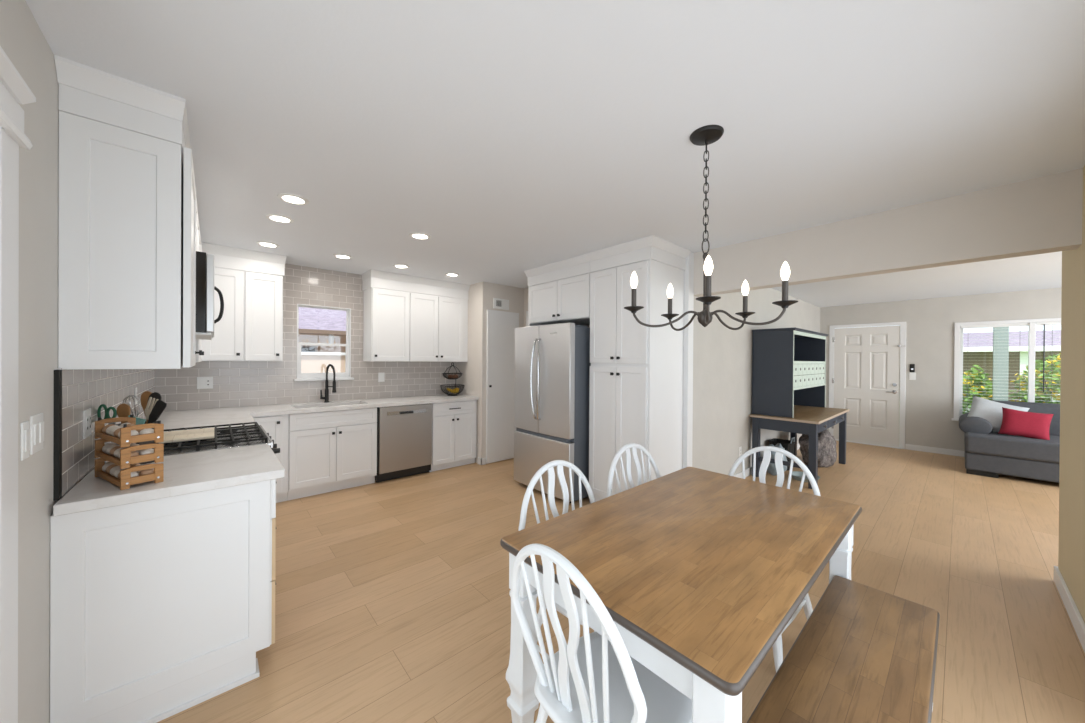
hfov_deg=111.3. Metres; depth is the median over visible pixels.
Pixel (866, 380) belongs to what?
door
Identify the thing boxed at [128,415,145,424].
spatula
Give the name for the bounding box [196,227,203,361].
upper cabinet
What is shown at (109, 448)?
egg
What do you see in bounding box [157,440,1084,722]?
floor
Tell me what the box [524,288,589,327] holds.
wall
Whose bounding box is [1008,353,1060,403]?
flowering bush
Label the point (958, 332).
window
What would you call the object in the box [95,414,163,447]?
crate
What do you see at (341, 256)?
recessed light
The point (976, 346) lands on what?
neighbor house
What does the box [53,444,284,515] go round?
countertop
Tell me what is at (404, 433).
dishwasher
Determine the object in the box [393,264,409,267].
recessed light
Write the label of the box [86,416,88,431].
socket
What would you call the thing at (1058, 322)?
window blind
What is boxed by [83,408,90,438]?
wall outlet
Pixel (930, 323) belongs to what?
wall
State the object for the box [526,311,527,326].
trim
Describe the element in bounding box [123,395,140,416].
wire whisk
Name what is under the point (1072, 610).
baseboard
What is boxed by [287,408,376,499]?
base cabinet
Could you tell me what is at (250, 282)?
upper cabinet
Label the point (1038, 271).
ceiling
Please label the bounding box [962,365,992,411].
flowering bush
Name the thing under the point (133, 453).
egg
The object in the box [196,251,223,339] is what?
microwave
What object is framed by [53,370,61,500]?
trim
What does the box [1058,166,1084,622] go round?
wall
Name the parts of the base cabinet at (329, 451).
door, false drawer, door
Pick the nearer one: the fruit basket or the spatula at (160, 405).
the spatula at (160, 405)
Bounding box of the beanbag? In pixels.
[799,429,836,466]
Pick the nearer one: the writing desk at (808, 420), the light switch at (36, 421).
the light switch at (36, 421)
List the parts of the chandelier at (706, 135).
bulb, arm, bulb, arm, stem, chain, arm, bulb, arm, bulb, arm, bulb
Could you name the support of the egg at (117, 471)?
in the crate at (125, 480)
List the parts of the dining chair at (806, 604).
leg, leg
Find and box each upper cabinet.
[54,55,201,369]
[196,199,198,250]
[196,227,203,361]
[201,242,286,360]
[361,269,469,361]
[525,254,590,326]
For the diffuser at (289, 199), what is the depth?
2.45 m
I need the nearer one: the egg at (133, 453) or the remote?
the egg at (133, 453)
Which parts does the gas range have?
control knob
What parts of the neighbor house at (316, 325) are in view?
pane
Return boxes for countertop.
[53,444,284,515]
[157,394,478,431]
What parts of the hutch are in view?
card drawer, card drawer, card drawer, card drawer, card drawer, card drawer, card drawer, card drawer, card drawer, card drawer, card drawer, card drawer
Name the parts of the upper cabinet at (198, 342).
door, door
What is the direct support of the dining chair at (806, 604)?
on the floor
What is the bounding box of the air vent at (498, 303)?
[493,298,508,309]
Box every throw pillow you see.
[967,395,1029,432]
[998,407,1053,439]
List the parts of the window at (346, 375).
sash, sash, sill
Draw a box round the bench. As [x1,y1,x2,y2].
[747,575,939,722]
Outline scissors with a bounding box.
[97,404,116,443]
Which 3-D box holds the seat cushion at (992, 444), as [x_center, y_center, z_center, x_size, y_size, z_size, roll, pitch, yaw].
[6.416,1.058,4.295,0.895,0.230,2.016,0,0,-42]
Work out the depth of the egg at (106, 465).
1.56 m
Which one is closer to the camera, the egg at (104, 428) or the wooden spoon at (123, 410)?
the egg at (104, 428)
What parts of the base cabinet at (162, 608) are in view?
drawer, drawer, drawer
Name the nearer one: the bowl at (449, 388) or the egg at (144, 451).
the egg at (144, 451)
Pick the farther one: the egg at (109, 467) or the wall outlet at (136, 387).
the wall outlet at (136, 387)
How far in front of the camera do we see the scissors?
1.75 m
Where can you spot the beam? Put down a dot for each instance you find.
(1041, 215)
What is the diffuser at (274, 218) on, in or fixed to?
attached to the recessed light at (274, 217)
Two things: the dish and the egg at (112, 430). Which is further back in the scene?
the dish
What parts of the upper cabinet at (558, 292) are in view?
door, crown, door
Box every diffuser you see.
[260,243,274,246]
[270,216,288,221]
[283,196,303,202]
[413,234,426,238]
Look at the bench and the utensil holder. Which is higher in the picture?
the utensil holder
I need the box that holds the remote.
[910,364,914,371]
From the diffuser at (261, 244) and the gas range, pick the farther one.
the diffuser at (261, 244)
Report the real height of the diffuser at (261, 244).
0.003 m
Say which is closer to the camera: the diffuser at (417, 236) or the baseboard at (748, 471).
the diffuser at (417, 236)
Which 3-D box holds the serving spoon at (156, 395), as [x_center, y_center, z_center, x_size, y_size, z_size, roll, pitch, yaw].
[-1.899,0.306,1.805,0.073,0.312,0.033,0,0,-25]
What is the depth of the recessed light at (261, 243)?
3.42 m
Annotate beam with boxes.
[694,168,1082,296]
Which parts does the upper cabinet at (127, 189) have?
panel, crown, door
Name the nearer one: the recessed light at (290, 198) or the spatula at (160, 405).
the spatula at (160, 405)
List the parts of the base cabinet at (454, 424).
door, drawer, door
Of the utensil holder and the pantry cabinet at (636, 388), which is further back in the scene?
the pantry cabinet at (636, 388)
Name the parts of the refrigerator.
door, handle, handle, freezer drawer, door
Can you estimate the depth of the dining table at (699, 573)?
1.25 m
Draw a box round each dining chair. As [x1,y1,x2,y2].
[511,543,691,722]
[519,460,595,658]
[606,443,660,496]
[728,446,819,671]
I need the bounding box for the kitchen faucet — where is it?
[320,364,335,401]
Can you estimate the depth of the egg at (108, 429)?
1.53 m
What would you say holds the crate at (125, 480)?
on the countertop at (188, 473)
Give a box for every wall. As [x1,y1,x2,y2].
[0,0,94,722]
[301,352,345,372]
[456,282,523,463]
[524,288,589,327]
[692,288,819,474]
[820,288,1061,450]
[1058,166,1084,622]
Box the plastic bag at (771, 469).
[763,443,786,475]
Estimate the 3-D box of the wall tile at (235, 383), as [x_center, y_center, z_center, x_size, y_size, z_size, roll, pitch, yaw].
[-2.456,-0.307,4.496,3.130,1.561,0.010,0,0,-42]
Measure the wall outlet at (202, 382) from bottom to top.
0.118 m
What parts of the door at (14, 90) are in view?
cornice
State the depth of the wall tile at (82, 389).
1.62 m
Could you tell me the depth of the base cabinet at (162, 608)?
1.45 m
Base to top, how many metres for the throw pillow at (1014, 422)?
0.378 m
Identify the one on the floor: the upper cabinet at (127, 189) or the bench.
the bench
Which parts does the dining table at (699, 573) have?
leg, leg, leg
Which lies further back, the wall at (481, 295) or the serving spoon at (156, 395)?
the wall at (481, 295)
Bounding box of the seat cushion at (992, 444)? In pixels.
[964,431,1059,463]
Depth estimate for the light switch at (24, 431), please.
1.09 m
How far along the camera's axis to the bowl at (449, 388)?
5.12 m
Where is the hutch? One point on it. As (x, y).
(789, 364)
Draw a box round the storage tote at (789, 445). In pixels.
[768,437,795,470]
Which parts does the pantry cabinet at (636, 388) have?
door, door, door, door, crown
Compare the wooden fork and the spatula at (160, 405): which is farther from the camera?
the wooden fork
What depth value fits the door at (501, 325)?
5.16 m
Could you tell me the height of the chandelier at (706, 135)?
0.898 m
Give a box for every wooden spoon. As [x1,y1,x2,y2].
[117,403,130,423]
[140,391,151,415]
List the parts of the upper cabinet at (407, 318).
door, crown, door, door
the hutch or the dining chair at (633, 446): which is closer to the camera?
the dining chair at (633, 446)
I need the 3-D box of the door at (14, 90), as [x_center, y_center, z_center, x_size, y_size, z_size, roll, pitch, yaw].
[-0.868,0.346,0.300,0.162,2.134,1.895,0,0,-42]
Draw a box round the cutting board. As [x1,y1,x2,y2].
[159,428,213,442]
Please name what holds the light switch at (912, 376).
attached to the wall at (930, 323)
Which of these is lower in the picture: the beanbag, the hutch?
the beanbag
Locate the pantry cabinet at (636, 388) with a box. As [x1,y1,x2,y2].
[587,235,689,502]
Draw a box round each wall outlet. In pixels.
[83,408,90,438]
[135,387,136,404]
[197,377,212,388]
[378,373,384,381]
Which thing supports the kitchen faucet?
on the countertop at (175, 419)
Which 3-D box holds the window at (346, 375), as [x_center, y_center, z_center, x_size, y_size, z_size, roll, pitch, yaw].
[-2.601,-0.215,4.418,0.620,0.877,0.155,0,0,-42]
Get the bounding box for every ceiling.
[25,0,1084,287]
[772,251,1061,307]
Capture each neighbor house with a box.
[298,307,345,352]
[963,330,1060,403]
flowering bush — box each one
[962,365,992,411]
[962,403,970,413]
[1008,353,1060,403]
[1047,386,1059,403]
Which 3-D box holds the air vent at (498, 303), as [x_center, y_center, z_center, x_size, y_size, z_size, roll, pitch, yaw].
[-0.574,-0.805,5.189,0.267,0.145,0.021,0,0,-42]
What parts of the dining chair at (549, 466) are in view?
leg, seat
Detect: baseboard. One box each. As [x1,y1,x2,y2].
[733,443,799,477]
[905,444,964,456]
[1054,566,1084,652]
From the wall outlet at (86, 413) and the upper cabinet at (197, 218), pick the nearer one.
the wall outlet at (86, 413)
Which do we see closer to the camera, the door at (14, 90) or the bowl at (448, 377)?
the door at (14, 90)
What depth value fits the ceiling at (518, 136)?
1.56 m
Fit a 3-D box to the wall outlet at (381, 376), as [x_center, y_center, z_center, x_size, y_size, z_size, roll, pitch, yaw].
[-2.090,0.203,4.813,0.078,0.120,0.008,0,0,-42]
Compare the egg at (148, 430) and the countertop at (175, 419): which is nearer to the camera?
the egg at (148, 430)
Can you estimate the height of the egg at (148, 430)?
0.042 m
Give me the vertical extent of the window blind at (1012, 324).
1.368 m
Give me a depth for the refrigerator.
3.77 m
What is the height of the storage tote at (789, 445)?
0.427 m
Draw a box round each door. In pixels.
[0,46,35,722]
[486,310,518,462]
[832,325,901,448]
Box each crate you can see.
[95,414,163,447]
[95,439,163,468]
[95,458,163,489]
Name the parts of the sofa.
arm, backrest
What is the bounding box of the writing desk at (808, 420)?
[749,405,848,488]
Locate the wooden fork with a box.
[145,397,158,423]
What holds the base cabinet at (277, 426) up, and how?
on the floor
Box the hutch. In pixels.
[752,327,827,417]
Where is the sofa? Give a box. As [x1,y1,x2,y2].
[959,400,1059,482]
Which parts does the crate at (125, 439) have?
rail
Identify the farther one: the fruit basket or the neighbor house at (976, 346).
the neighbor house at (976, 346)
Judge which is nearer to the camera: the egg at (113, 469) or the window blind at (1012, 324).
the egg at (113, 469)
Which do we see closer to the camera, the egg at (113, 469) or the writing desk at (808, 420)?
the egg at (113, 469)
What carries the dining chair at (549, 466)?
on the floor
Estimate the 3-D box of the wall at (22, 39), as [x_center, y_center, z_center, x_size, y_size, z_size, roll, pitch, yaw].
[-1.877,0.165,1.391,0.120,2.475,5.670,0,0,-42]
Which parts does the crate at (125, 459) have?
rail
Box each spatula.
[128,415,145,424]
[136,400,166,443]
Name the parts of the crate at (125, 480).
rail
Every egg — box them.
[102,424,113,433]
[102,443,115,452]
[102,462,113,472]
[106,425,117,434]
[106,445,119,454]
[106,464,118,473]
[110,426,122,436]
[110,446,120,455]
[110,466,119,475]
[114,428,119,437]
[114,447,124,457]
[114,468,126,477]
[131,430,138,435]
[131,451,138,455]
[131,471,138,476]
[139,428,153,434]
[139,448,153,454]
[139,469,153,475]
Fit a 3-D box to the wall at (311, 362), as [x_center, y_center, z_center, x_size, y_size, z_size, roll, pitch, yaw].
[-2.938,0.692,6.323,10.000,1.670,0.230,0,0,-42]
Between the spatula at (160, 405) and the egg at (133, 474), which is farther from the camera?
the spatula at (160, 405)
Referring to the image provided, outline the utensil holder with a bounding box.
[116,421,157,464]
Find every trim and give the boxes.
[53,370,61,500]
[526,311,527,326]
[683,252,693,467]
[829,322,905,448]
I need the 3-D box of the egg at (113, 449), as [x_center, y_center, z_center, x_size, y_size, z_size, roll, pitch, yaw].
[-1.750,0.370,1.529,0.045,0.042,0.043,0,0,-42]
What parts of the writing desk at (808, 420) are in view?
leg, leg, leg, drawer, drawer, drawer, leg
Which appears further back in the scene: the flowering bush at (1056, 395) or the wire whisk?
the flowering bush at (1056, 395)
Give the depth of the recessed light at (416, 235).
3.16 m
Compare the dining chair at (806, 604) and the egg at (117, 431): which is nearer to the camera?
the egg at (117, 431)
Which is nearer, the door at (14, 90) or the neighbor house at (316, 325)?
the door at (14, 90)
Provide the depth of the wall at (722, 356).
4.24 m
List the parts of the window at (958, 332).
sash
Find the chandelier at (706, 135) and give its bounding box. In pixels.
[624,125,797,330]
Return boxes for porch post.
[993,327,1008,400]
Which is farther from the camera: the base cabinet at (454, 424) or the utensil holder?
the base cabinet at (454, 424)
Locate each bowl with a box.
[440,384,464,394]
[442,373,462,378]
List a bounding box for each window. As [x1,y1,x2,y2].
[294,304,353,380]
[952,318,1060,420]
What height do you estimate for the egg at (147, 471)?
0.042 m
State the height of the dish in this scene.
0.055 m
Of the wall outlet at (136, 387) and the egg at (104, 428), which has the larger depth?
the wall outlet at (136, 387)
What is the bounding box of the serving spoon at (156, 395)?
[147,392,161,408]
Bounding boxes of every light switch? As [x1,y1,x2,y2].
[20,421,29,460]
[30,413,43,454]
[909,373,915,379]
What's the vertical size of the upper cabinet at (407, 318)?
1.085 m
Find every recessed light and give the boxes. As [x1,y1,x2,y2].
[256,241,279,247]
[265,214,293,222]
[277,193,308,204]
[333,254,351,258]
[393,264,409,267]
[409,232,430,239]
[445,273,458,276]
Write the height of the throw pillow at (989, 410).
0.524 m
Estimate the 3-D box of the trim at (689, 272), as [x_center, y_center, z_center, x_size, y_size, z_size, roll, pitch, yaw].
[1.407,0.180,3.609,0.104,2.474,0.070,0,0,-42]
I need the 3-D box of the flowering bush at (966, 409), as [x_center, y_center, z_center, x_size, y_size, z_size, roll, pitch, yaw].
[7.194,1.148,6.505,0.772,0.928,1.363,0,0,-42]
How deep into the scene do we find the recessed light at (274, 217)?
2.79 m
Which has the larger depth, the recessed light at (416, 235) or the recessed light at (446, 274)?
the recessed light at (446, 274)
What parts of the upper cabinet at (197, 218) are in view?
door, door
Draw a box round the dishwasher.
[375,403,431,482]
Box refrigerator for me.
[514,323,590,502]
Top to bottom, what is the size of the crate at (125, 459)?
0.080 m
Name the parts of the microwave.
door, handle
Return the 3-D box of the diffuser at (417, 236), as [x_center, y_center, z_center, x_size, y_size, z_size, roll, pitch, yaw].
[-1.045,-1.071,3.167,0.118,0.003,0.118,0,0,-42]
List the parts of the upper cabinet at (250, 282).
door, crown, door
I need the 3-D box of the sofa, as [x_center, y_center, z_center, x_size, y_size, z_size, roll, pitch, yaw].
[6.577,1.000,4.296,1.137,0.900,2.335,0,0,-42]
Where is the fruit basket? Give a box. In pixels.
[440,363,464,395]
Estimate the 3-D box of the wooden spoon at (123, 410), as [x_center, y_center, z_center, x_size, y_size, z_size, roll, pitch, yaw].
[-1.988,0.330,1.761,0.064,0.261,0.019,0,0,11]
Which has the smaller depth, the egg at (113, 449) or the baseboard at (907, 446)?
the egg at (113, 449)
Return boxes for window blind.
[960,323,1028,415]
[1035,321,1060,402]
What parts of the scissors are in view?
handle, handle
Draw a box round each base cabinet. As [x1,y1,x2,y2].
[50,479,276,722]
[253,414,288,502]
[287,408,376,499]
[429,400,476,471]
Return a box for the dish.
[792,471,820,481]
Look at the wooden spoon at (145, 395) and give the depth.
1.81 m
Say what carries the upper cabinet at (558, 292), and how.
attached to the wall at (525, 289)
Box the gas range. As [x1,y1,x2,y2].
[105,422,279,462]
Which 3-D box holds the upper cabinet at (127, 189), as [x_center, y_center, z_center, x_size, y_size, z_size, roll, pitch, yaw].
[-1.770,-0.522,1.647,0.373,1.101,0.609,0,0,-42]
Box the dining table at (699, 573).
[500,467,861,722]
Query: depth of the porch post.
6.46 m
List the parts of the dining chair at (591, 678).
leg, seat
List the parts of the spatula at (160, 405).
blade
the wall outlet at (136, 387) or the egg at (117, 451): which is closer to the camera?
the egg at (117, 451)
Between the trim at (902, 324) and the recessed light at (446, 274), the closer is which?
the recessed light at (446, 274)
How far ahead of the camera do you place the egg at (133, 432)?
1.46 m
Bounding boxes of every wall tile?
[57,368,154,495]
[155,264,455,410]
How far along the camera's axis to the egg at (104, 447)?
1.56 m
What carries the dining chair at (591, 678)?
on the floor

